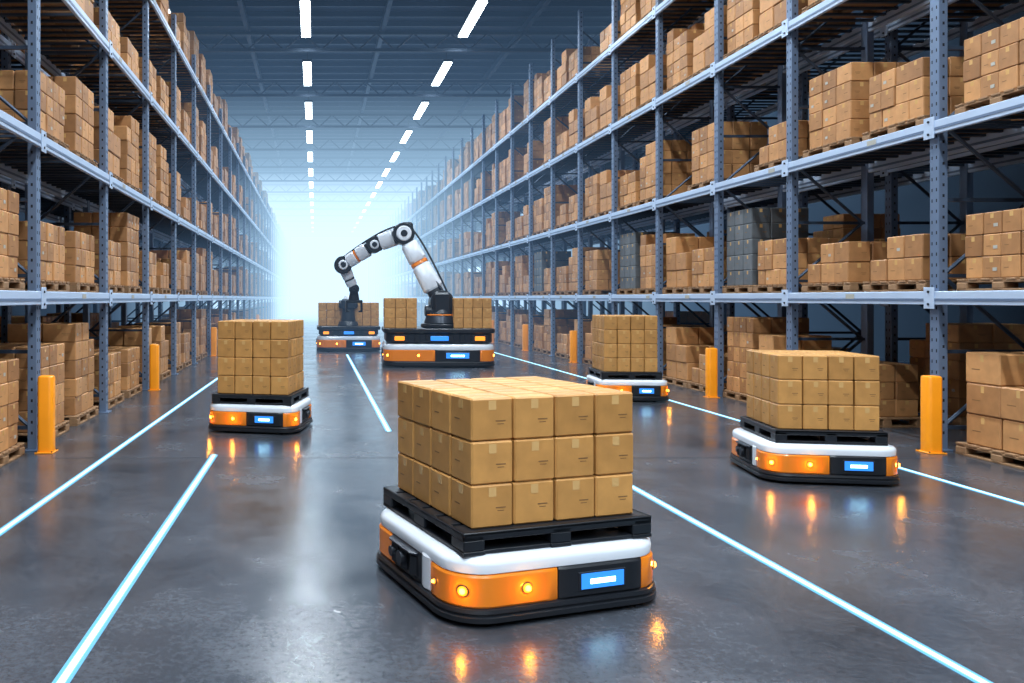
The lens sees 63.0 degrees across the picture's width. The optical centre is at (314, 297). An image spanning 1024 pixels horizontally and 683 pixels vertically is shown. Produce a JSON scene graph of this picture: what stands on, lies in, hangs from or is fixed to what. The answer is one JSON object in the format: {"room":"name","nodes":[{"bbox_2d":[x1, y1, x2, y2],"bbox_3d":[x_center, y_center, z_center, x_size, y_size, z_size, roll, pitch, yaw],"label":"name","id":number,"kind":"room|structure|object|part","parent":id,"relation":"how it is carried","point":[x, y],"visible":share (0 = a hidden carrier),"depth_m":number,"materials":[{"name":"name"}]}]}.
{"room":"workspace","nodes":[
{"label":"workspace","id":0,"kind":"room"},
{"bbox_2d":[0,64,240,325],"bbox_3d":[-8.600,-3.650,45.000,0.200,10.700,118.000,0,0,0],"label":"wall","id":1,"kind":"structure","parent":0,"point":[18,310],"depth_m":29.25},
{"bbox_2d":[256,231,420,310],"bbox_3d":[3.750,-3.650,104.100,24.500,10.700,0.200,0,0,0],"label":"wall","id":2,"kind":"structure","parent":0,"point":[288,237],"depth_m":104.01,"materials":[{"name":"white paint"}]},
{"bbox_2d":[95,0,708,231],"bbox_3d":[3.750,-8.920,45.000,24.500,0.560,118.000,0,0,0],"label":"ceiling","id":3,"kind":"structure","parent":0,"point":[201,15],"depth_m":31.45,"materials":[{"name":"metal"}]},
{"bbox_2d":[299,0,311,36],"label":"ceiling lights","id":4,"kind":"object","parent":3,"relation":"hanging from","point":[304,5],"depth_m":23.68,"materials":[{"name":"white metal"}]},
{"bbox_2d":[302,59,311,85],"label":"ceiling lights","id":5,"kind":"object","parent":3,"relation":"hanging from","point":[306,63],"depth_m":29.36,"materials":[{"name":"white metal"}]},
{"bbox_2d":[304,91,312,142],"label":"ceiling lights","id":6,"kind":"object","parent":3,"relation":"hanging from","point":[308,103],"depth_m":36.27,"materials":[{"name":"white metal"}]},
{"bbox_2d":[307,151,312,175],"label":"ceiling lights","id":7,"kind":"object","parent":3,"relation":"hanging from","point":[309,153],"depth_m":48.15,"materials":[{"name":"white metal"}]},
{"bbox_2d":[309,182,313,231],"label":"ceiling lights","id":8,"kind":"object","parent":3,"relation":"hanging from","point":[311,185],"depth_m":69.32,"materials":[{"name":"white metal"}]},
{"bbox_2d":[351,193,375,231],"label":"ceiling lights","id":9,"kind":"object","parent":3,"relation":"hanging from","point":[372,195],"depth_m":75.65,"materials":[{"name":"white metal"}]},
{"bbox_2d":[381,120,412,175],"label":"ceiling lights","id":10,"kind":"object","parent":3,"relation":"hanging from","point":[406,134],"depth_m":45.61,"materials":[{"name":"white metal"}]},
{"bbox_2d":[194,31,601,234],"bbox_3d":[3.750,-8.325,55.000,24.400,0.650,92.900,0,0,0],"label":"roof trusses","id":11,"kind":"object","parent":3,"relation":"attached to","point":[226,33],"visible":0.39,"depth_m":37.55,"materials":[{"name":"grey metal"}]},
{"bbox_2d":[413,100,428,118],"label":"ceiling lights","id":12,"kind":"object","parent":3,"relation":"hanging from","point":[423,104],"depth_m":35.15,"materials":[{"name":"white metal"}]},
{"bbox_2d":[431,52,452,85],"label":"ceiling lights","id":13,"kind":"object","parent":3,"relation":"hanging from","point":[446,63],"depth_m":29.28,"materials":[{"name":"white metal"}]},
{"bbox_2d":[457,0,488,36],"label":"ceiling lights","id":14,"kind":"object","parent":3,"relation":"hanging from","point":[474,14],"depth_m":23.68,"materials":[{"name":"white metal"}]},
{"bbox_2d":[0,311,1023,682],"bbox_3d":[3.750,1.800,45.000,24.500,0.200,118.000,0,0,0],"label":"floor","id":15,"kind":"structure","parent":0,"point":[269,572],"depth_m":5.20,"materials":[{"name":"concrete"}]},
{"bbox_2d":[34,375,57,453],"bbox_3d":[-2.960,1.278,8.820,0.200,0.845,0.200,0,0,0],"label":"bollard","id":16,"kind":"object","parent":15,"relation":"on","point":[46,383],"visible":1,"depth_m":8.75,"materials":[{"name":"orange metal"}]},
{"bbox_2d":[0,377,217,535],"bbox_3d":[-2.190,1.697,10.350,0.078,0.005,13.703,0,0,1],"label":"lane marking","id":17,"kind":"object","parent":15,"relation":"on","point":[19,518],"visible":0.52,"depth_m":7.73,"materials":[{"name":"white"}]},
{"bbox_2d":[52,455,217,682],"bbox_3d":[-1.110,1.697,5.430,0.078,0.005,6.460,0,0,0],"label":"lane marking","id":18,"kind":"object","parent":15,"relation":"on","point":[70,668],"visible":1,"depth_m":4.62,"materials":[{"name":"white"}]},
{"bbox_2d":[0,4,271,346],"bbox_3d":[-5.124,-2.678,48.775,1.312,8.757,91.650,0,0,0],"label":"rack","id":19,"kind":"object","parent":15,"relation":"on","point":[63,213],"visible":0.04,"depth_m":14.84,"materials":[{"name":"metal"}]},
{"bbox_3d":[-5.140,-2.300,11.900,1.280,8.000,0.200,0,0,0],"label":"upright frame","id":20,"kind":"part","parent":19,"relation":"part of","materials":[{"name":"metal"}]},
{"bbox_3d":[-5.140,-2.300,14.850,1.280,8.000,0.200,0,0,0],"label":"upright frame","id":21,"kind":"part","parent":19,"relation":"part of","materials":[{"name":"metal"}]},
{"bbox_3d":[-5.140,-2.300,17.800,1.280,8.000,0.200,0,0,0],"label":"upright frame","id":22,"kind":"part","parent":19,"relation":"part of","materials":[{"name":"metal"}]},
{"bbox_3d":[-5.140,-2.300,20.750,1.280,8.000,0.200,0,0,0],"label":"upright frame","id":23,"kind":"part","parent":19,"relation":"part of","materials":[{"name":"metal"}]},
{"bbox_3d":[-5.140,-2.300,23.700,1.280,8.000,0.200,0,0,0],"label":"upright frame","id":24,"kind":"part","parent":19,"relation":"part of","materials":[{"name":"metal"}]},
{"bbox_3d":[-5.140,-2.300,26.650,1.280,8.000,0.200,0,0,0],"label":"upright frame","id":25,"kind":"part","parent":19,"relation":"part of","materials":[{"name":"metal"}]},
{"bbox_3d":[-5.140,-2.300,29.600,1.280,8.000,0.200,0,0,0],"label":"upright frame","id":26,"kind":"part","parent":19,"relation":"part of","materials":[{"name":"metal"}]},
{"bbox_2d":[0,0,288,467],"bbox_3d":[-3.674,-2.678,48.775,1.312,8.757,91.650,0,0,0],"label":"rack","id":27,"kind":"object","parent":15,"relation":"on","point":[57,139],"visible":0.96,"depth_m":13.60,"materials":[{"name":"metal"}]},
{"bbox_3d":[-3.690,-2.300,8.950,1.280,8.000,0.200,0,0,0],"label":"upright frame","id":28,"kind":"part","parent":27,"relation":"part of","materials":[{"name":"metal"}]},
{"bbox_3d":[-3.690,-2.300,11.900,1.280,8.000,0.200,0,0,0],"label":"upright frame","id":29,"kind":"part","parent":27,"relation":"part of","materials":[{"name":"metal"}]},
{"bbox_3d":[-3.690,-2.300,14.850,1.280,8.000,0.200,0,0,0],"label":"upright frame","id":30,"kind":"part","parent":27,"relation":"part of","materials":[{"name":"metal"}]},
{"bbox_3d":[-3.690,-2.300,17.800,1.280,8.000,0.200,0,0,0],"label":"upright frame","id":31,"kind":"part","parent":27,"relation":"part of","materials":[{"name":"metal"}]},
{"bbox_3d":[-3.690,-2.300,20.750,1.280,8.000,0.200,0,0,0],"label":"upright frame","id":32,"kind":"part","parent":27,"relation":"part of","materials":[{"name":"metal"}]},
{"bbox_3d":[-3.690,-2.300,23.700,1.280,8.000,0.200,0,0,0],"label":"upright frame","id":33,"kind":"part","parent":27,"relation":"part of","materials":[{"name":"metal"}]},
{"bbox_3d":[-3.690,-2.300,26.650,1.280,8.000,0.200,0,0,0],"label":"upright frame","id":34,"kind":"part","parent":27,"relation":"part of","materials":[{"name":"metal"}]},
{"bbox_3d":[-3.690,-2.300,29.600,1.280,8.000,0.200,0,0,0],"label":"upright frame","id":35,"kind":"part","parent":27,"relation":"part of","materials":[{"name":"metal"}]},
{"bbox_3d":[-3.690,-2.300,32.550,1.280,8.000,0.200,0,0,0],"label":"upright frame","id":36,"kind":"part","parent":27,"relation":"part of","materials":[{"name":"metal"}]},
{"bbox_3d":[-3.690,-2.300,35.500,1.280,8.000,0.200,0,0,0],"label":"upright frame","id":37,"kind":"part","parent":27,"relation":"part of","materials":[{"name":"metal"}]},
{"bbox_3d":[-3.690,-2.300,38.450,1.280,8.000,0.200,0,0,0],"label":"upright frame","id":38,"kind":"part","parent":27,"relation":"part of","materials":[{"name":"metal"}]},
{"bbox_3d":[-3.690,-2.300,41.400,1.280,8.000,0.200,0,0,0],"label":"upright frame","id":39,"kind":"part","parent":27,"relation":"part of","materials":[{"name":"metal"}]},
{"bbox_3d":[-3.690,-2.300,44.350,1.280,8.000,0.200,0,0,0],"label":"upright frame","id":40,"kind":"part","parent":27,"relation":"part of","materials":[{"name":"metal"}]},
{"bbox_3d":[-3.690,-2.300,47.300,1.280,8.000,0.200,0,0,0],"label":"upright frame","id":41,"kind":"part","parent":27,"relation":"part of","materials":[{"name":"metal"}]},
{"bbox_3d":[-3.690,-2.300,50.250,1.280,8.000,0.200,0,0,0],"label":"upright frame","id":42,"kind":"part","parent":27,"relation":"part of","materials":[{"name":"metal"}]},
{"bbox_3d":[-3.690,-2.300,53.200,1.280,8.000,0.200,0,0,0],"label":"upright frame","id":43,"kind":"part","parent":27,"relation":"part of","materials":[{"name":"metal"}]},
{"bbox_3d":[-3.690,-2.300,56.150,1.280,8.000,0.200,0,0,0],"label":"upright frame","id":44,"kind":"part","parent":27,"relation":"part of","materials":[{"name":"metal"}]},
{"bbox_3d":[-3.690,-2.300,59.100,1.280,8.000,0.200,0,0,0],"label":"upright frame","id":45,"kind":"part","parent":27,"relation":"part of","materials":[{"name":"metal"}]},
{"bbox_3d":[-3.690,-2.300,62.050,1.280,8.000,0.200,0,0,0],"label":"upright frame","id":46,"kind":"part","parent":27,"relation":"part of","materials":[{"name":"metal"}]},
{"bbox_3d":[-3.690,-2.300,65.000,1.280,8.000,0.200,0,0,0],"label":"upright frame","id":47,"kind":"part","parent":27,"relation":"part of","materials":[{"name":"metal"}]},
{"bbox_3d":[-3.690,-2.300,67.950,1.280,8.000,0.200,0,0,0],"label":"upright frame","id":48,"kind":"part","parent":27,"relation":"part of","materials":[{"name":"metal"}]},
{"bbox_3d":[-3.690,-2.300,70.900,1.280,8.000,0.200,0,0,0],"label":"upright frame","id":49,"kind":"part","parent":27,"relation":"part of","materials":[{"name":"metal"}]},
{"bbox_3d":[-3.690,-2.300,73.850,1.280,8.000,0.200,0,0,0],"label":"upright frame","id":50,"kind":"part","parent":27,"relation":"part of","materials":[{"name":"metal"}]},
{"bbox_3d":[-3.690,-2.300,82.700,1.280,8.000,0.200,0,0,0],"label":"upright frame","id":51,"kind":"part","parent":27,"relation":"part of","materials":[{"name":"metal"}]},
{"bbox_3d":[-3.690,-2.300,85.650,1.280,8.000,0.200,0,0,0],"label":"upright frame","id":52,"kind":"part","parent":27,"relation":"part of","materials":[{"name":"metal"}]},
{"bbox_3d":[-3.690,-2.300,76.800,1.280,8.000,0.200,0,0,0],"label":"upright frame","id":53,"kind":"part","parent":27,"relation":"part of","materials":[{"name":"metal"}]},
{"bbox_3d":[-3.690,-2.300,79.750,1.280,8.000,0.200,0,0,0],"label":"upright frame","id":54,"kind":"part","parent":27,"relation":"part of","materials":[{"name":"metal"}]},
{"bbox_3d":[-3.690,-2.300,88.600,1.280,8.000,0.200,0,0,0],"label":"upright frame","id":55,"kind":"part","parent":27,"relation":"part of","materials":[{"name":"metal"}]},
{"bbox_3d":[-3.690,-2.300,91.550,1.280,8.000,0.200,0,0,0],"label":"upright frame","id":56,"kind":"part","parent":27,"relation":"part of","materials":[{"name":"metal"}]},
{"bbox_3d":[-3.690,-2.300,94.500,1.280,8.000,0.200,0,0,0],"label":"upright frame","id":57,"kind":"part","parent":27,"relation":"part of","materials":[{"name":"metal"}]},
{"bbox_2d":[148,344,160,390],"bbox_3d":[-2.960,1.278,14.750,0.200,0.845,0.200,0,0,0],"label":"bollard","id":58,"kind":"object","parent":15,"relation":"on","point":[153,348],"visible":1,"depth_m":14.68,"materials":[{"name":"orange metal"}]},
{"bbox_2d":[210,327,217,355],"bbox_3d":[-2.960,1.278,23.400,0.200,0.845,0.200,0,0,0],"label":"bollard","id":59,"kind":"object","parent":15,"relation":"on","point":[213,329],"visible":1,"depth_m":23.33,"materials":[{"name":"orange metal"}]},
{"bbox_2d":[208,397,312,432],"bbox_3d":[-0.700,1.520,10.550,1.242,0.360,1.144,0,0,12],"label":"vehicle","id":60,"kind":"object","parent":15,"relation":"on","point":[293,418],"visible":0.92,"depth_m":10.03,"materials":[{"name":"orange plastic"}]},
{"bbox_2d":[212,319,308,405],"bbox_3d":[-0.700,0.816,10.550,1.042,1.048,1.004,0,0,12],"label":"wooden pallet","id":61,"kind":"object","parent":60,"relation":"on","point":[259,360],"visible":1,"depth_m":10.14,"materials":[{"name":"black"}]},
{"bbox_2d":[316,296,380,350],"bbox_3d":[1.070,0.820,26.100,2.086,1.760,1.750,0,0,0],"label":"platform","id":62,"kind":"object","parent":15,"relation":"on","point":[348,335],"visible":1,"depth_m":25.26,"materials":[{"name":"black plastic"}]},
{"bbox_2d":[318,302,341,325],"bbox_3d":[0.510,0.524,26.350,0.808,0.748,0.936,0,0,0],"label":"cardboard boxes","id":63,"kind":"object","parent":62,"relation":"on","point":[329,313],"visible":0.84,"depth_m":25.88,"materials":[{"name":"cardboard"}]},
{"bbox_2d":[354,302,378,325],"bbox_3d":[1.670,0.524,26.350,0.808,0.748,0.936,0,0,0],"label":"cardboard boxes","id":64,"kind":"object","parent":62,"relation":"on","point":[369,316],"visible":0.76,"depth_m":25.88,"materials":[{"name":"cardboard"}]},
{"bbox_2d":[346,354,391,430],"bbox_3d":[0.950,1.697,17.100,0.082,0.005,13.800,0,0,0],"label":"lane marking","id":65,"kind":"object","parent":15,"relation":"on","point":[384,423],"visible":1,"depth_m":13.25,"materials":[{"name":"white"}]},
{"bbox_2d":[381,326,494,366],"bbox_3d":[3.080,1.225,20.350,2.786,0.950,1.850,0,0,3],"label":"platform","id":66,"kind":"object","parent":15,"relation":"on","point":[419,346],"visible":0.99,"depth_m":19.47,"materials":[{"name":"orange plastic"},{"name":"white plastic"},{"name":"black plastic"}]},
{"bbox_2d":[334,222,452,327],"bbox_3d":[2.111,-0.603,20.982,3.465,2.706,0.995,0,0,28],"label":"robot","id":67,"kind":"object","parent":66,"relation":"on","point":[438,311],"visible":0.98,"depth_m":20.44,"materials":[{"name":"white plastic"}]},
{"bbox_3d":[3.200,0.305,20.400,1.000,0.890,1.000,0,0,0],"label":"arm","id":68,"kind":"part","parent":67,"relation":"part of","materials":[{"name":"black plastic"}]},
{"bbox_2d":[383,298,416,327],"bbox_3d":[2.161,0.374,20.398,0.808,0.748,0.936,0,0,3],"label":"cardboard boxes","id":69,"kind":"object","parent":66,"relation":"on","point":[397,312],"visible":0.99,"depth_m":19.93,"materials":[{"name":"cardboard"}]},
{"bbox_2d":[452,298,491,327],"bbox_3d":[3.939,0.374,20.305,0.936,0.748,0.937,0,0,3],"label":"cardboard boxes","id":70,"kind":"object","parent":66,"relation":"on","point":[467,312],"visible":0.96,"depth_m":19.84,"materials":[{"name":"cardboard"}]},
{"bbox_2d":[491,320,493,341],"bbox_3d":[6.780,1.278,30.700,0.200,0.845,0.200,0,0,0],"label":"bollard","id":71,"kind":"object","parent":15,"relation":"on","point":[492,320],"visible":0.41,"depth_m":30.63,"materials":[{"name":"orange metal"}]},
{"bbox_2d":[376,508,655,623],"bbox_3d":[1.165,1.520,4.830,1.403,0.360,1.242,0,0,-17],"label":"vehicle","id":72,"kind":"object","parent":15,"relation":"on","point":[491,588],"visible":0.75,"depth_m":4.27,"materials":[{"name":"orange plastic"}]},
{"bbox_2d":[383,376,651,556],"bbox_3d":[1.165,0.935,4.830,1.176,0.810,1.091,0,0,-18],"label":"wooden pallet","id":73,"kind":"object","parent":72,"relation":"on","point":[542,459],"visible":1,"depth_m":4.40,"materials":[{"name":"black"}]},
{"bbox_2d":[521,324,528,350],"bbox_3d":[6.780,1.278,25.800,0.200,0.845,0.200,0,0,0],"label":"bollard","id":74,"kind":"object","parent":15,"relation":"on","point":[524,326],"visible":1,"depth_m":25.73,"materials":[{"name":"orange metal"}]},
{"bbox_2d":[494,352,586,378],"bbox_3d":[5.625,1.697,23.000,0.087,0.005,14.002,0,0,-1],"label":"lane marking","id":75,"kind":"object","parent":15,"relation":"on","point":[494,352],"visible":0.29,"depth_m":19.79,"materials":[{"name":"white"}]},
{"bbox_2d":[569,330,577,362],"bbox_3d":[6.780,1.278,21.000,0.200,0.845,0.200,0,0,0],"label":"bollard","id":76,"kind":"object","parent":15,"relation":"on","point":[573,334],"visible":1,"depth_m":20.93,"materials":[{"name":"orange metal"}]},
{"bbox_2d":[586,374,668,400],"bbox_3d":[5.280,1.520,13.600,1.202,0.360,1.132,0,0,6],"label":"vehicle","id":77,"kind":"object","parent":15,"relation":"on","point":[642,390],"visible":0.65,"depth_m":13.06,"materials":[{"name":"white plastic"}]},
{"bbox_2d":[588,315,661,379],"bbox_3d":[5.250,0.816,13.600,0.958,1.048,0.944,0,0,6],"label":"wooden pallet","id":78,"kind":"object","parent":77,"relation":"on","point":[625,346],"visible":1,"depth_m":13.20,"materials":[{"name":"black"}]},
{"bbox_2d":[374,0,1023,469],"bbox_3d":[7.524,-2.950,48.595,1.312,9.300,90.390,0,0,0],"label":"rack","id":79,"kind":"object","parent":15,"relation":"on","point":[862,115],"visible":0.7,"depth_m":13.80,"materials":[{"name":"metal"}]},
{"bbox_3d":[7.540,-2.950,91.270,1.280,9.300,0.200,0,0,0],"label":"upright frame","id":80,"kind":"part","parent":79,"relation":"part of","materials":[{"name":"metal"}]},
{"bbox_3d":[7.540,-2.950,93.690,1.280,9.300,0.200,0,0,0],"label":"upright frame","id":81,"kind":"part","parent":79,"relation":"part of","materials":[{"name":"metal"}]},
{"bbox_3d":[7.540,-2.950,88.850,1.280,9.300,0.200,0,0,0],"label":"upright frame","id":82,"kind":"part","parent":79,"relation":"part of","materials":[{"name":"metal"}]},
{"bbox_3d":[7.540,-2.950,84.010,1.280,9.300,0.200,0,0,0],"label":"upright frame","id":83,"kind":"part","parent":79,"relation":"part of","materials":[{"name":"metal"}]},
{"bbox_3d":[7.540,-2.950,86.430,1.280,9.300,0.200,0,0,0],"label":"upright frame","id":84,"kind":"part","parent":79,"relation":"part of","materials":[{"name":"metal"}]},
{"bbox_3d":[7.540,-2.950,81.590,1.280,9.300,0.200,0,0,0],"label":"upright frame","id":85,"kind":"part","parent":79,"relation":"part of","materials":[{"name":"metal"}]},
{"bbox_3d":[7.540,-2.950,79.170,1.280,9.300,0.200,0,0,0],"label":"upright frame","id":86,"kind":"part","parent":79,"relation":"part of","materials":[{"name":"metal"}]},
{"bbox_3d":[7.540,-2.950,76.750,1.280,9.300,0.200,0,0,0],"label":"upright frame","id":87,"kind":"part","parent":79,"relation":"part of","materials":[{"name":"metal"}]},
{"bbox_3d":[7.540,-2.950,74.330,1.280,9.300,0.200,0,0,0],"label":"upright frame","id":88,"kind":"part","parent":79,"relation":"part of","materials":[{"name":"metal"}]},
{"bbox_3d":[7.540,-2.950,71.910,1.280,9.300,0.200,0,0,0],"label":"upright frame","id":89,"kind":"part","parent":79,"relation":"part of","materials":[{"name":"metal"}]},
{"bbox_3d":[7.540,-2.950,69.490,1.280,9.300,0.200,0,0,0],"label":"upright frame","id":90,"kind":"part","parent":79,"relation":"part of","materials":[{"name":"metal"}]},
{"bbox_3d":[7.540,-2.950,67.070,1.280,9.300,0.200,0,0,0],"label":"upright frame","id":91,"kind":"part","parent":79,"relation":"part of","materials":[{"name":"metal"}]},
{"bbox_3d":[7.540,-2.950,64.650,1.280,9.300,0.200,0,0,0],"label":"upright frame","id":92,"kind":"part","parent":79,"relation":"part of","materials":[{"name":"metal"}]},
{"bbox_3d":[7.540,-2.950,62.230,1.280,9.300,0.200,0,0,0],"label":"upright frame","id":93,"kind":"part","parent":79,"relation":"part of","materials":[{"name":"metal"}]},
{"bbox_3d":[7.540,-2.950,59.810,1.280,9.300,0.200,0,0,0],"label":"upright frame","id":94,"kind":"part","parent":79,"relation":"part of","materials":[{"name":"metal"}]},
{"bbox_3d":[7.540,-2.950,57.390,1.280,9.300,0.200,0,0,0],"label":"upright frame","id":95,"kind":"part","parent":79,"relation":"part of","materials":[{"name":"metal"}]},
{"bbox_3d":[7.540,-2.950,54.970,1.280,9.300,0.200,0,0,0],"label":"upright frame","id":96,"kind":"part","parent":79,"relation":"part of","materials":[{"name":"metal"}]},
{"bbox_3d":[7.540,-2.950,52.550,1.280,9.300,0.200,0,0,0],"label":"upright frame","id":97,"kind":"part","parent":79,"relation":"part of","materials":[{"name":"metal"}]},
{"bbox_3d":[7.540,-2.950,50.130,1.280,9.300,0.200,0,0,0],"label":"upright frame","id":98,"kind":"part","parent":79,"relation":"part of","materials":[{"name":"metal"}]},
{"bbox_3d":[7.540,-2.950,47.710,1.280,9.300,0.200,0,0,0],"label":"upright frame","id":99,"kind":"part","parent":79,"relation":"part of","materials":[{"name":"metal"}]},
{"bbox_3d":[7.540,-2.950,45.290,1.280,9.300,0.200,0,0,0],"label":"upright frame","id":100,"kind":"part","parent":79,"relation":"part of","materials":[{"name":"metal"}]},
{"bbox_3d":[7.540,-2.950,42.870,1.280,9.300,0.200,0,0,0],"label":"upright frame","id":101,"kind":"part","parent":79,"relation":"part of","materials":[{"name":"metal"}]},
{"bbox_3d":[7.540,-2.950,40.450,1.280,9.300,0.200,0,0,0],"label":"upright frame","id":102,"kind":"part","parent":79,"relation":"part of","materials":[{"name":"metal"}]},
{"bbox_3d":[7.540,-2.950,38.030,1.280,9.300,0.200,0,0,0],"label":"upright frame","id":103,"kind":"part","parent":79,"relation":"part of","materials":[{"name":"metal"}]},
{"bbox_3d":[7.540,-2.950,35.610,1.280,9.300,0.200,0,0,0],"label":"upright frame","id":104,"kind":"part","parent":79,"relation":"part of","materials":[{"name":"metal"}]},
{"bbox_3d":[7.540,-2.950,33.190,1.280,9.300,0.200,0,0,0],"label":"upright frame","id":105,"kind":"part","parent":79,"relation":"part of","materials":[{"name":"metal"}]},
{"bbox_3d":[7.540,-2.950,30.770,1.280,9.300,0.200,0,0,0],"label":"upright frame","id":106,"kind":"part","parent":79,"relation":"part of","materials":[{"name":"metal"}]},
{"bbox_3d":[7.540,-2.950,28.350,1.280,9.300,0.200,0,0,0],"label":"upright frame","id":107,"kind":"part","parent":79,"relation":"part of","materials":[{"name":"metal"}]},
{"bbox_3d":[7.540,-2.950,25.930,1.280,9.300,0.200,0,0,0],"label":"upright frame","id":108,"kind":"part","parent":79,"relation":"part of","materials":[{"name":"metal"}]},
{"bbox_3d":[7.540,-2.950,23.510,1.280,9.300,0.200,0,0,0],"label":"upright frame","id":109,"kind":"part","parent":79,"relation":"part of","materials":[{"name":"metal"}]},
{"bbox_3d":[7.540,-2.950,21.090,1.280,9.300,0.200,0,0,0],"label":"upright frame","id":110,"kind":"part","parent":79,"relation":"part of","materials":[{"name":"metal"}]},
{"bbox_3d":[7.540,-2.950,18.670,1.280,9.300,0.200,0,0,0],"label":"upright frame","id":111,"kind":"part","parent":79,"relation":"part of","materials":[{"name":"metal"}]},
{"bbox_3d":[7.540,-2.950,16.250,1.280,9.300,0.200,0,0,0],"label":"upright frame","id":112,"kind":"part","parent":79,"relation":"part of","materials":[{"name":"metal"}]},
{"bbox_3d":[7.540,-2.950,13.850,1.280,9.300,0.200,0,0,0],"label":"upright frame","id":113,"kind":"part","parent":79,"relation":"part of","materials":[{"name":"metal"}]},
{"bbox_3d":[7.540,-2.950,11.720,1.280,9.300,0.200,0,0,0],"label":"upright frame","id":114,"kind":"part","parent":79,"relation":"part of","materials":[{"name":"metal"}]},
{"bbox_3d":[7.540,-2.950,8.970,1.280,9.300,0.200,0,0,0],"label":"upright frame","id":115,"kind":"part","parent":79,"relation":"part of","materials":[{"name":"metal"}]},
{"bbox_2d":[388,0,1023,424],"bbox_3d":[8.974,-2.950,48.595,1.312,9.300,90.390,0,0,0],"label":"rack","id":116,"kind":"object","parent":15,"relation":"on","point":[966,334],"visible":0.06,"depth_m":12.25,"materials":[{"name":"metal"}]},
{"bbox_3d":[8.990,-2.950,38.030,1.280,9.300,0.200,0,0,0],"label":"upright frame","id":117,"kind":"part","parent":116,"relation":"part of","materials":[{"name":"metal"}]},
{"bbox_3d":[8.990,-2.950,35.610,1.280,9.300,0.200,0,0,0],"label":"upright frame","id":118,"kind":"part","parent":116,"relation":"part of","materials":[{"name":"metal"}]},
{"bbox_3d":[8.990,-2.950,33.190,1.280,9.300,0.200,0,0,0],"label":"upright frame","id":119,"kind":"part","parent":116,"relation":"part of","materials":[{"name":"metal"}]},
{"bbox_3d":[8.990,-2.950,30.770,1.280,9.300,0.200,0,0,0],"label":"upright frame","id":120,"kind":"part","parent":116,"relation":"part of","materials":[{"name":"metal"}]},
{"bbox_3d":[8.990,-2.950,28.350,1.280,9.300,0.200,0,0,0],"label":"upright frame","id":121,"kind":"part","parent":116,"relation":"part of","materials":[{"name":"metal"}]},
{"bbox_3d":[8.990,-2.950,25.930,1.280,9.300,0.200,0,0,0],"label":"upright frame","id":122,"kind":"part","parent":116,"relation":"part of","materials":[{"name":"metal"}]},
{"bbox_3d":[8.990,-2.950,23.510,1.280,9.300,0.200,0,0,0],"label":"upright frame","id":123,"kind":"part","parent":116,"relation":"part of","materials":[{"name":"metal"}]},
{"bbox_3d":[8.990,-2.950,21.090,1.280,9.300,0.200,0,0,0],"label":"upright frame","id":124,"kind":"part","parent":116,"relation":"part of","materials":[{"name":"metal"}]},
{"bbox_3d":[8.990,-2.950,18.670,1.280,9.300,0.200,0,0,0],"label":"upright frame","id":125,"kind":"part","parent":116,"relation":"part of","materials":[{"name":"metal"}]},
{"bbox_3d":[8.990,-2.950,16.250,1.280,9.300,0.200,0,0,0],"label":"upright frame","id":126,"kind":"part","parent":116,"relation":"part of","materials":[{"name":"metal"}]},
{"bbox_3d":[8.990,-2.950,13.850,1.280,9.300,0.200,0,0,0],"label":"upright frame","id":127,"kind":"part","parent":116,"relation":"part of","materials":[{"name":"metal"}]},
{"bbox_3d":[8.990,-2.950,11.720,1.280,9.300,0.200,0,0,0],"label":"upright frame","id":128,"kind":"part","parent":116,"relation":"part of","materials":[{"name":"metal"}]},
{"bbox_2d":[703,348,719,397],"bbox_3d":[6.780,1.278,13.680,0.200,0.845,0.200,0,0,0],"label":"bollard","id":129,"kind":"object","parent":15,"relation":"on","point":[711,354],"visible":1,"depth_m":13.61,"materials":[{"name":"orange metal"}]},
{"bbox_2d":[633,485,992,682],"bbox_3d":[2.895,1.697,5.600,0.078,0.005,6.803,0,0,-2],"label":"lane marking","id":130,"kind":"object","parent":15,"relation":"on","point":[974,677],"visible":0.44,"depth_m":4.47,"materials":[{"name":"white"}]},
{"bbox_2d":[730,427,899,484],"bbox_3d":[4.800,1.520,7.770,1.229,0.360,1.107,0,0,9],"label":"vehicle","id":131,"kind":"object","parent":15,"relation":"on","point":[765,458],"visible":0.94,"depth_m":7.28,"materials":[{"name":"white painted metal"},{"name":"orange plastic"},{"name":"black plastic"}]},
{"bbox_2d":[740,350,887,445],"bbox_3d":[4.800,0.935,7.770,0.948,0.810,0.894,0,0,9],"label":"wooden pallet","id":132,"kind":"object","parent":131,"relation":"on","point":[822,396],"visible":1,"depth_m":7.40,"materials":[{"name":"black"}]},
{"bbox_2d":[668,399,1023,505],"bbox_3d":[5.860,1.697,9.750,0.078,0.005,9.500,0,0,0],"label":"lane marking","id":133,"kind":"object","parent":15,"relation":"on","point":[901,468],"visible":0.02,"depth_m":7.43,"materials":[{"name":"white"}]},
{"bbox_2d":[916,375,946,453],"bbox_3d":[6.780,1.278,8.800,0.200,0.845,0.200,0,0,0],"label":"bollard","id":134,"kind":"object","parent":15,"relation":"on","point":[931,385],"visible":1,"depth_m":8.73,"materials":[{"name":"orange metal"}]},
{"bbox_2d":[468,4,1023,360],"bbox_3d":[16.100,-3.650,45.000,0.200,10.700,118.000,0,0,0],"label":"wall","id":135,"kind":"structure","parent":0,"point":[913,204],"depth_m":21.79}
]}

